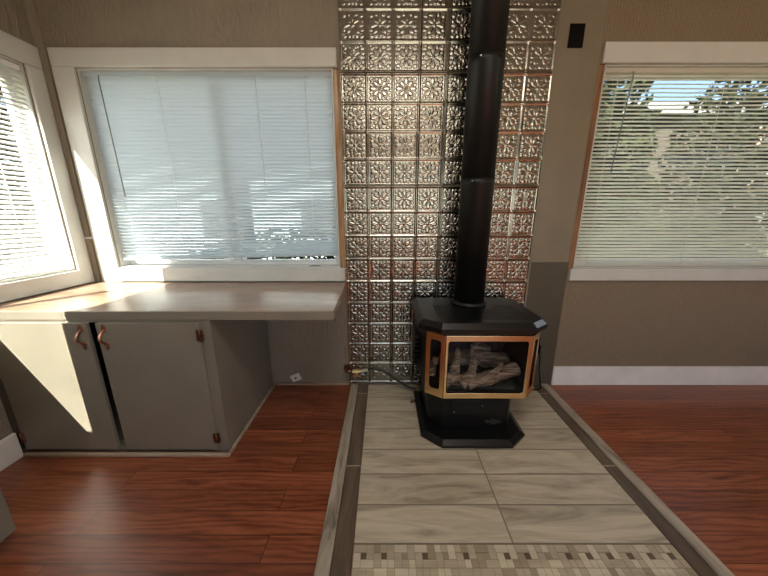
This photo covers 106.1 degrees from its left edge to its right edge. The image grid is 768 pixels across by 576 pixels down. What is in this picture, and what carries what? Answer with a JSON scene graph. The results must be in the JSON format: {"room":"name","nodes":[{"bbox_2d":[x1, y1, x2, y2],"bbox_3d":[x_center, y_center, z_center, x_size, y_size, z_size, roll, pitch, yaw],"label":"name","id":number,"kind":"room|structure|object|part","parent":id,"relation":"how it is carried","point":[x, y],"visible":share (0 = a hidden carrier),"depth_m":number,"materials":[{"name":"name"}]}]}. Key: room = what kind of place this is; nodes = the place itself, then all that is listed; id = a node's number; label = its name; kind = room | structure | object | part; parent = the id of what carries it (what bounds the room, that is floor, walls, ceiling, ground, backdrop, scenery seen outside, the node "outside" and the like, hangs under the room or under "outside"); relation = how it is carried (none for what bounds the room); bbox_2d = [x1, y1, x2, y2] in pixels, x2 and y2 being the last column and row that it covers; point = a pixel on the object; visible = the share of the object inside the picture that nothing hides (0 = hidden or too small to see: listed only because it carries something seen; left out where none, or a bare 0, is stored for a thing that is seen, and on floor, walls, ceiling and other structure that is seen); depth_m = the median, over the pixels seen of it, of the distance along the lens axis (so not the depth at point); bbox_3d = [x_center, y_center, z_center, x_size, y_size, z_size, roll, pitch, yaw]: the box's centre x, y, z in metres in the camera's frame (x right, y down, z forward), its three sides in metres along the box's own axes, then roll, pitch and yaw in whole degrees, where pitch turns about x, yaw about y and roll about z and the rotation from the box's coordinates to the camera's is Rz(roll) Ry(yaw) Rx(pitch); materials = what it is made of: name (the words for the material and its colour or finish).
{"room":"living room","nodes":[
{"label":"living room","id":0,"kind":"room"},
{"bbox_2d":[0,398,12,439],"bbox_3d":[-1.938,0.569,1.234,0.065,0.745,0.402,0,14,0],"label":"trim","id":1,"kind":"structure","parent":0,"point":[5,427],"depth_m":1.45,"materials":[{"name":"paint"}]},
{"bbox_2d":[0,0,91,302],"bbox_3d":[-2.025,-0.011,-0.405,0.110,2.660,4.640,0,14,0],"label":"wall","id":2,"kind":"structure","parent":0,"point":[14,21],"depth_m":1.56,"materials":[{"name":"paint"}]},
{"bbox_2d":[0,433,22,471],"bbox_3d":[-1.897,0.860,1.306,0.016,0.145,0.402,0,14,0],"label":"baseboard","id":3,"kind":"structure","parent":2,"relation":"attached to","point":[10,448],"depth_m":1.46,"materials":[{"name":"white wood"}]},
{"bbox_2d":[0,30,94,302],"bbox_3d":[-2.014,-0.514,1.041,0.131,1.350,1.548,0,14,0],"label":"window","id":4,"kind":"structure","parent":2,"relation":"in","point":[12,47],"depth_m":1.68,"materials":[{"name":"wood"}]},
{"bbox_3d":[-1.960,-1.113,0.892,0.017,0.114,1.548,0,14,0],"label":"casing","id":5,"kind":"part","parent":4,"relation":"part of","materials":[{"name":"white wood"}]},
{"bbox_3d":[-2.057,-0.504,1.052,0.037,1.127,1.347,0,14,0],"label":"sash","id":6,"kind":"part","parent":4,"relation":"part of","materials":[{"name":"plastic"}]},
{"bbox_2d":[0,58,71,280],"bbox_3d":[-1.991,-0.504,1.053,0.028,1.120,1.337,0,14,0],"label":"window blind","id":7,"kind":"object","parent":4,"relation":"attached to","point":[8,64],"visible":1,"depth_m":1.59,"materials":[{"name":"white plastic"}]},
{"bbox_3d":[-1.978,-0.609,1.499,0.003,1.092,0.005,2,14,8],"label":"ladder cord","id":8,"kind":"part","parent":7,"relation":"part of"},
{"bbox_3d":[-1.992,0.033,1.186,0.022,0.013,1.337,0,14,0],"label":"rail","id":9,"kind":"part","parent":7,"relation":"part of","materials":[{"name":"white plastic"}]},
{"bbox_3d":[-1.960,-0.634,1.766,0.017,1.236,0.082,0,14,0],"label":"casing","id":10,"kind":"part","parent":4,"relation":"part of","materials":[{"name":"white wood"}]},
{"bbox_2d":[0,384,767,575],"bbox_3d":[1.015,1.315,-0.019,6.190,0.100,4.750,0,14,0],"label":"floor","id":11,"kind":"structure","parent":0,"point":[260,509],"depth_m":1.33,"materials":[{"name":"brown wood"}]},
{"bbox_2d":[0,488,15,541],"bbox_3d":[-1.663,0.808,0.322,0.574,0.720,1.435,0,14,0],"label":"base cabinet","id":12,"kind":"object","parent":11,"relation":"on","point":[7,525],"visible":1,"depth_m":1.05,"materials":[{"name":"grey wood"}]},
{"bbox_2d":[0,320,272,450],"bbox_3d":[-1.389,0.445,1.729,1.127,0.747,0.674,0,14,0],"label":"base cabinet","id":13,"kind":"object","parent":11,"relation":"on","point":[66,385],"visible":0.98,"depth_m":1.45,"materials":[{"name":"grey wood"}]},
{"bbox_3d":[-1.639,0.504,1.444,0.483,0.701,0.020,0,14,0],"label":"door","id":14,"kind":"part","parent":13,"relation":"part of","materials":[{"name":"grey wood"}]},
{"bbox_3d":[-1.424,0.236,1.348,0.030,0.133,0.036,0,14,0],"label":"handle","id":15,"kind":"part","parent":13,"relation":"part of","materials":[{"name":"orange metal"}]},
{"bbox_3d":[-1.316,0.236,1.348,0.030,0.133,0.036,0,14,0],"label":"handle","id":16,"kind":"part","parent":13,"relation":"part of","materials":[{"name":"orange metal"}]},
{"bbox_2d":[23,452,230,456],"bbox_3d":[-1.345,0.874,1.517,1.080,0.018,0.020,0,14,0],"label":"trim","id":17,"kind":"structure","parent":13,"relation":"attached to","point":[27,454],"depth_m":1.51,"materials":[{"name":"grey wood"}]},
{"bbox_3d":[-1.112,0.504,1.444,0.480,0.701,0.020,0,14,0],"label":"door","id":18,"kind":"part","parent":13,"relation":"part of","materials":[{"name":"grey wood"}]},
{"bbox_2d":[0,282,345,318],"bbox_3d":[-1.103,0.054,1.659,1.733,0.040,0.615,0,14,0],"label":"countertop","id":19,"kind":"structure","parent":13,"relation":"on","point":[94,296],"depth_m":1.56,"materials":[{"name":"laminate"}]},
{"bbox_2d":[0,312,332,319],"bbox_3d":[-1.105,0.131,1.358,1.729,0.041,0.004,0,14,0],"label":"edging","id":20,"kind":"object","parent":19,"relation":"attached to","point":[3,315],"visible":1,"depth_m":1.35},
{"bbox_2d":[229,384,274,453],"bbox_3d":[-0.814,0.794,1.837,0.018,0.018,0.640,0,14,0],"label":"trim","id":21,"kind":"structure","parent":13,"relation":"attached to","point":[246,427],"depth_m":1.76,"materials":[{"name":"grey wood"}]},
{"bbox_2d":[314,384,734,575],"bbox_3d":[0.486,0.912,1.367,1.458,0.016,1.614,0,14,0],"label":"hearth","id":22,"kind":"object","parent":11,"relation":"on","point":[560,501],"visible":0.98,"depth_m":1.25,"materials":[{"name":"beige tile"}]},
{"bbox_2d":[411,298,547,447],"bbox_3d":[0.524,0.460,1.740,0.685,0.692,0.560,0,14,0],"label":"gas stove","id":23,"kind":"object","parent":22,"relation":"on","point":[470,363],"visible":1,"depth_m":1.61,"materials":[{"name":"black metal"}]},
{"bbox_2d":[361,367,415,389],"bbox_3d":[0.030,0.642,2.055,0.395,0.155,0.024,2,14,6],"label":"gas hose","id":24,"kind":"object","parent":23,"relation":"attached to","point":[370,368],"visible":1,"depth_m":2.05,"materials":[{"name":"black rubber"}]},
{"bbox_3d":[0.272,0.411,1.543,0.106,0.361,0.008,9,17,33],"label":"bay frame","id":25,"kind":"part","parent":23,"relation":"part of","materials":[{"name":"gold metal"}]},
{"bbox_3d":[0.502,0.786,1.791,0.588,0.036,0.502,0,14,0],"label":"plate","id":26,"kind":"part","parent":23,"relation":"part of","materials":[{"name":"black metal"}]},
{"bbox_3d":[0.523,0.672,1.629,0.297,0.095,0.010,0,14,0],"label":"access door","id":27,"kind":"part","parent":23,"relation":"part of","materials":[{"name":"black metal"}]},
{"bbox_3d":[0.520,0.148,1.687,0.676,0.058,0.513,0,14,0],"label":"plate","id":28,"kind":"part","parent":23,"relation":"part of","materials":[{"name":"black metal"}]},
{"bbox_2d":[451,0,509,307],"bbox_3d":[0.520,-0.854,1.545,0.208,1.952,0.208,0,14,0],"label":"stovepipe","id":29,"kind":"object","parent":23,"relation":"on","point":[489,19],"visible":1,"depth_m":1.50,"materials":[{"name":"black metal"}]},
{"bbox_3d":[0.538,0.419,1.513,0.440,0.361,0.008,0,14,0],"label":"bay frame","id":30,"kind":"part","parent":23,"relation":"part of","materials":[{"name":"gold metal"}]},
{"bbox_3d":[0.792,0.411,1.543,0.087,0.361,0.008,-13,19,-42],"label":"bay frame","id":31,"kind":"part","parent":23,"relation":"part of","materials":[{"name":"gold metal"}]},
{"bbox_3d":[0.801,0.182,1.482,0.101,0.023,0.023,-10,17,-36],"label":"trim plate","id":32,"kind":"part","parent":23,"relation":"part of","materials":[{"name":"silver metal"}]},
{"bbox_2d":[34,0,767,383],"bbox_3d":[1.015,-0.583,1.901,6.190,2.660,0.110,0,14,0],"label":"wall","id":33,"kind":"structure","parent":0,"point":[603,323],"depth_m":1.98,"materials":[{"name":"paint"}]},
{"bbox_2d":[23,0,101,281],"bbox_3d":[-1.950,-0.950,1.742,0.040,1.870,0.020,0,14,0],"label":"trim","id":34,"kind":"structure","parent":33,"relation":"attached to","point":[30,7],"depth_m":1.74,"materials":[{"name":"paint"}]},
{"bbox_2d":[47,47,344,281],"bbox_3d":[-1.085,-0.716,1.856,1.646,1.360,0.131,0,14,0],"label":"window","id":35,"kind":"structure","parent":33,"relation":"in","point":[64,61],"depth_m":1.76,"materials":[{"name":"wood"}]},
{"bbox_3d":[-1.846,-0.657,1.816,0.124,1.266,0.018,0,14,0],"label":"casing","id":36,"kind":"part","parent":35,"relation":"part of","materials":[{"name":"white wood"}]},
{"bbox_3d":[-1.090,-1.317,1.653,1.636,0.094,0.018,0,14,0],"label":"casing","id":37,"kind":"part","parent":35,"relation":"part of","materials":[{"name":"white wood"}]},
{"bbox_2d":[81,71,337,259],"bbox_3d":[-1.041,-0.729,1.829,1.462,1.112,0.040,0,14,0],"label":"window blind","id":38,"kind":"object","parent":35,"relation":"attached to","point":[249,127],"visible":0.99,"depth_m":1.82,"materials":[{"name":"white plastic"}]},
{"bbox_3d":[-1.334,-0.729,1.823,0.005,1.069,0.003,2,14,8],"label":"ladder cord","id":39,"kind":"part","parent":38,"relation":"part of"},
{"bbox_3d":[-1.041,-0.212,1.965,1.462,0.043,0.022,0,14,0],"label":"rail","id":40,"kind":"part","parent":38,"relation":"part of","materials":[{"name":"white plastic"}]},
{"bbox_3d":[-0.757,-0.729,1.823,0.005,1.069,0.003,2,14,8],"label":"ladder cord","id":41,"kind":"part","parent":38,"relation":"part of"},
{"bbox_3d":[-0.465,-0.729,1.823,0.005,1.069,0.003,2,14,8],"label":"ladder cord","id":42,"kind":"part","parent":38,"relation":"part of","materials":[{"name":"white fabric"}]},
{"bbox_3d":[-1.041,-0.726,1.897,1.468,1.152,0.037,0,14,0],"label":"sash","id":43,"kind":"part","parent":35,"relation":"part of","materials":[{"name":"plastic"}]},
{"bbox_2d":[290,373,301,381],"bbox_3d":[-0.655,0.667,2.145,0.086,0.077,0.014,0,14,0],"label":"cable plate","id":44,"kind":"object","parent":33,"relation":"attached to","point":[295,377],"visible":1,"depth_m":2.15,"materials":[{"name":"white plastic"}]},
{"bbox_2d":[277,382,348,384],"bbox_3d":[-0.531,0.715,2.156,0.538,0.018,0.018,0,14,0],"label":"trim","id":45,"kind":"structure","parent":33,"relation":"attached to","point":[278,383],"depth_m":2.15,"materials":[{"name":"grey wood"}]},
{"bbox_2d":[346,282,349,384],"bbox_3d":[-0.258,0.341,2.068,0.008,0.786,0.010,0,14,0],"label":"trim","id":46,"kind":"structure","parent":33,"relation":"attached to","point":[346,282],"depth_m":2.05,"materials":[{"name":"brown wood"}]},
{"bbox_2d":[349,364,420,381],"bbox_3d":[0.053,0.627,2.137,0.614,0.154,0.013,0,14,0],"label":"strip","id":47,"kind":"object","parent":33,"relation":"attached to","point":[402,372],"visible":0.77,"depth_m":2.14,"materials":[{"name":"silver metal"}]},
{"bbox_2d":[344,364,360,376],"bbox_3d":[-0.229,0.594,2.083,0.130,0.056,0.081,0,14,0],"label":"gas valve","id":48,"kind":"object","parent":47,"relation":"attached to","point":[347,367],"visible":1,"depth_m":2.06,"materials":[{"name":"brown metal"}]},
{"bbox_2d":[347,282,436,363],"bbox_3d":[0.053,0.254,2.045,0.614,0.614,0.012,0,14,0],"label":"sheet","id":49,"kind":"object","parent":33,"relation":"attached to","point":[380,314],"visible":0.8,"depth_m":2.04,"materials":[{"name":"silver metal"}]},
{"bbox_2d":[344,187,440,281],"bbox_3d":[0.053,-0.342,1.897,0.614,0.614,0.012,0,14,0],"label":"wall tile panel","id":50,"kind":"object","parent":33,"relation":"attached to","point":[392,233],"visible":1,"depth_m":1.90,"materials":[{"name":"silver metal"}]},
{"bbox_2d":[340,73,445,185],"bbox_3d":[0.053,-0.945,1.748,0.614,0.614,0.012,0,14,0],"label":"wall tile panel","id":51,"kind":"object","parent":33,"relation":"attached to","point":[393,123],"visible":1,"depth_m":1.74,"materials":[{"name":"silver metal"}]},
{"bbox_2d":[338,0,449,72],"bbox_3d":[0.053,-1.547,1.598,0.614,0.614,0.012,0,14,0],"label":"wall tile panel","id":52,"kind":"object","parent":33,"relation":"attached to","point":[376,36],"visible":1,"depth_m":1.63,"materials":[{"name":"silver metal"}]},
{"bbox_2d":[436,282,526,305],"bbox_3d":[0.671,0.254,2.045,0.614,0.614,0.012,0,14,0],"label":"sheet","id":53,"kind":"object","parent":33,"relation":"attached to","point":[516,291],"visible":0.16,"depth_m":1.99,"materials":[{"name":"silver metal"}]},
{"bbox_2d":[437,187,537,281],"bbox_3d":[0.671,-0.342,1.897,0.614,0.614,0.012,0,14,0],"label":"sheet","id":54,"kind":"object","parent":33,"relation":"attached to","point":[513,208],"visible":0.66,"depth_m":1.90,"materials":[{"name":"silver metal"}]},
{"bbox_2d":[442,73,552,185],"bbox_3d":[0.671,-0.945,1.748,0.614,0.614,0.012,0,14,0],"label":"sheet","id":55,"kind":"object","parent":33,"relation":"attached to","point":[525,96],"visible":0.58,"depth_m":1.74,"materials":[{"name":"silver metal"}]},
{"bbox_2d":[447,0,560,72],"bbox_3d":[0.671,-1.547,1.598,0.614,0.614,0.012,0,14,0],"label":"sheet","id":56,"kind":"object","parent":33,"relation":"attached to","point":[532,24],"visible":0.66,"depth_m":1.63,"materials":[{"name":"silver metal"}]},
{"bbox_2d":[532,338,540,389],"bbox_3d":[1.016,0.546,2.068,0.234,0.367,0.090,0,14,0],"label":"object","id":57,"kind":"object","parent":33,"relation":"attached to","point":[539,346],"visible":0.51,"depth_m":2.06,"materials":[{"name":"black plastic"}]},
{"bbox_2d":[524,0,563,306],"bbox_3d":[0.980,-0.568,1.842,0.011,2.660,0.014,0,14,0],"label":"trim","id":58,"kind":"structure","parent":33,"relation":"attached to","point":[561,5],"depth_m":1.76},
{"bbox_2d":[526,262,568,384],"bbox_3d":[1.113,0.275,2.053,0.255,0.922,0.011,0,14,0],"label":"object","id":59,"kind":"structure","parent":33,"relation":"attached to","point":[547,280],"depth_m":2.00,"materials":[{"name":"paint"}]},
{"bbox_2d":[550,280,566,383],"bbox_3d":[1.243,0.334,2.070,0.006,0.800,0.006,0,14,0],"label":"trim","id":60,"kind":"structure","parent":33,"relation":"attached to","point":[566,280],"depth_m":2.06,"materials":[{"name":"brown wood"}]},
{"bbox_2d":[531,0,607,261],"bbox_3d":[1.109,-1.017,1.733,0.247,1.736,0.011,0,14,0],"label":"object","id":61,"kind":"structure","parent":33,"relation":"attached to","point":[575,75],"depth_m":1.74,"materials":[{"name":"beige paint"}]},
{"bbox_2d":[567,23,585,47],"bbox_3d":[1.081,-1.417,1.624,0.084,0.115,0.007,0,14,0],"label":"wall plate","id":62,"kind":"object","parent":33,"relation":"attached to","point":[577,30],"visible":1,"depth_m":1.62,"materials":[{"name":"black plastic"}]},
{"bbox_2d":[551,366,767,384],"bbox_3d":[2.624,0.650,2.143,2.752,0.150,0.016,0,14,0],"label":"baseboard","id":63,"kind":"structure","parent":33,"relation":"attached to","point":[561,375],"depth_m":2.13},
{"bbox_2d":[567,42,767,280],"bbox_3d":[2.113,-0.734,1.850,1.734,1.378,0.133,0,14,0],"label":"window","id":64,"kind":"structure","parent":33,"relation":"in","point":[615,54],"depth_m":1.74,"materials":[{"name":"wood"}]},
{"bbox_2d":[575,68,767,265],"bbox_3d":[2.070,-0.719,1.832,1.551,1.173,0.040,0,14,0],"label":"window blind","id":65,"kind":"object","parent":64,"relation":"attached to","point":[607,252],"visible":0.96,"depth_m":1.85,"materials":[{"name":"white plastic"}]},
{"bbox_3d":[1.376,-0.711,1.827,0.005,1.145,0.003,2,14,8],"label":"ladder cord","id":66,"kind":"part","parent":65,"relation":"part of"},
{"bbox_3d":[2.070,-0.157,1.978,1.551,0.013,0.022,0,14,0],"label":"rail","id":67,"kind":"part","parent":65,"relation":"part of","materials":[{"name":"white plastic"}]},
{"bbox_3d":[2.013,-0.711,1.827,0.005,1.145,0.003,2,14,8],"label":"ladder cord","id":68,"kind":"part","parent":65,"relation":"part of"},
{"bbox_3d":[2.115,-1.341,1.647,1.729,0.102,0.018,0,14,0],"label":"casing","id":69,"kind":"part","parent":64,"relation":"part of","materials":[{"name":"white wood"}]},
{"label":"outside","id":70,"kind":"structure","parent":0,"visible":0},
{"bbox_2d":[0,238,765,259],"bbox_3d":[0.000,-0.493,10.181,60.000,0.300,70.000,0,14,0],"label":"ground","id":71,"kind":"structure","parent":70,"point":[30,238],"depth_m":14.21,"materials":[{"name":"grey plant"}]},
{"bbox_2d":[0,88,46,260],"bbox_3d":[-7.480,-2.241,4.137,3.699,6.009,4.110,0,14,0],"label":"tree","id":72,"kind":"object","parent":71,"relation":"on","point":[6,110],"visible":0.14,"depth_m":5.19,"materials":[{"name":"green plant"}]},
{"bbox_2d":[126,152,334,258],"bbox_3d":[-4.300,-4.238,10.282,11.200,6.920,4.800,0,14,0],"label":"house","id":73,"kind":"structure","parent":71,"relation":"on","point":[138,152],"depth_m":8.81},
{"bbox_2d":[213,174,256,258],"bbox_3d":[-1.500,-0.755,2.929,0.280,3.700,0.150,0,14,0],"label":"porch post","id":74,"kind":"object","parent":71,"relation":"on","point":[213,174],"visible":0.02,"depth_m":2.92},
{"bbox_2d":[200,226,334,258],"bbox_3d":[-1.285,-0.072,4.304,3.199,1.715,1.279,0,14,0],"label":"shrub","id":75,"kind":"object","parent":71,"relation":"on","point":[304,257],"visible":0.04,"depth_m":4.09,"materials":[{"name":"green plant"}]},
{"bbox_2d":[579,106,610,257],"bbox_3d":[2.409,-1.922,5.314,3.221,4.823,2.255,0,14,0],"label":"tree","id":76,"kind":"object","parent":71,"relation":"on","point":[600,106],"visible":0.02,"depth_m":4.76,"materials":[{"name":"green plant"}]},
{"bbox_2d":[582,81,663,257],"bbox_3d":[4.854,-3.654,8.790,7.212,6.512,3.406,0,14,0],"label":"tree","id":77,"kind":"object","parent":71,"relation":"on","point":[607,82],"visible":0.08,"depth_m":7.86,"materials":[{"name":"green plant"}]},
{"bbox_2d":[576,213,767,257],"bbox_3d":[3.592,-0.106,4.100,3.418,1.879,1.281,0,14,0],"label":"shrub","id":78,"kind":"object","parent":71,"relation":"on","point":[627,213],"visible":0.07,"depth_m":3.77,"materials":[{"name":"green plant"}]},
{"bbox_2d":[601,102,767,250],"bbox_3d":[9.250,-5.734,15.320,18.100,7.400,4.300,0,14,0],"label":"garden shed","id":79,"kind":"object","parent":71,"relation":"on","point":[650,103],"visible":0.02,"depth_m":13.36,"materials":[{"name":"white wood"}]},
{"bbox_2d":[657,81,767,257],"bbox_3d":[12.507,-4.162,9.794,5.806,7.015,4.177,0,14,0],"label":"tree","id":80,"kind":"object","parent":71,"relation":"on","point":[728,82],"visible":0.38,"depth_m":9.56,"materials":[{"name":"green plant"}]}
]}

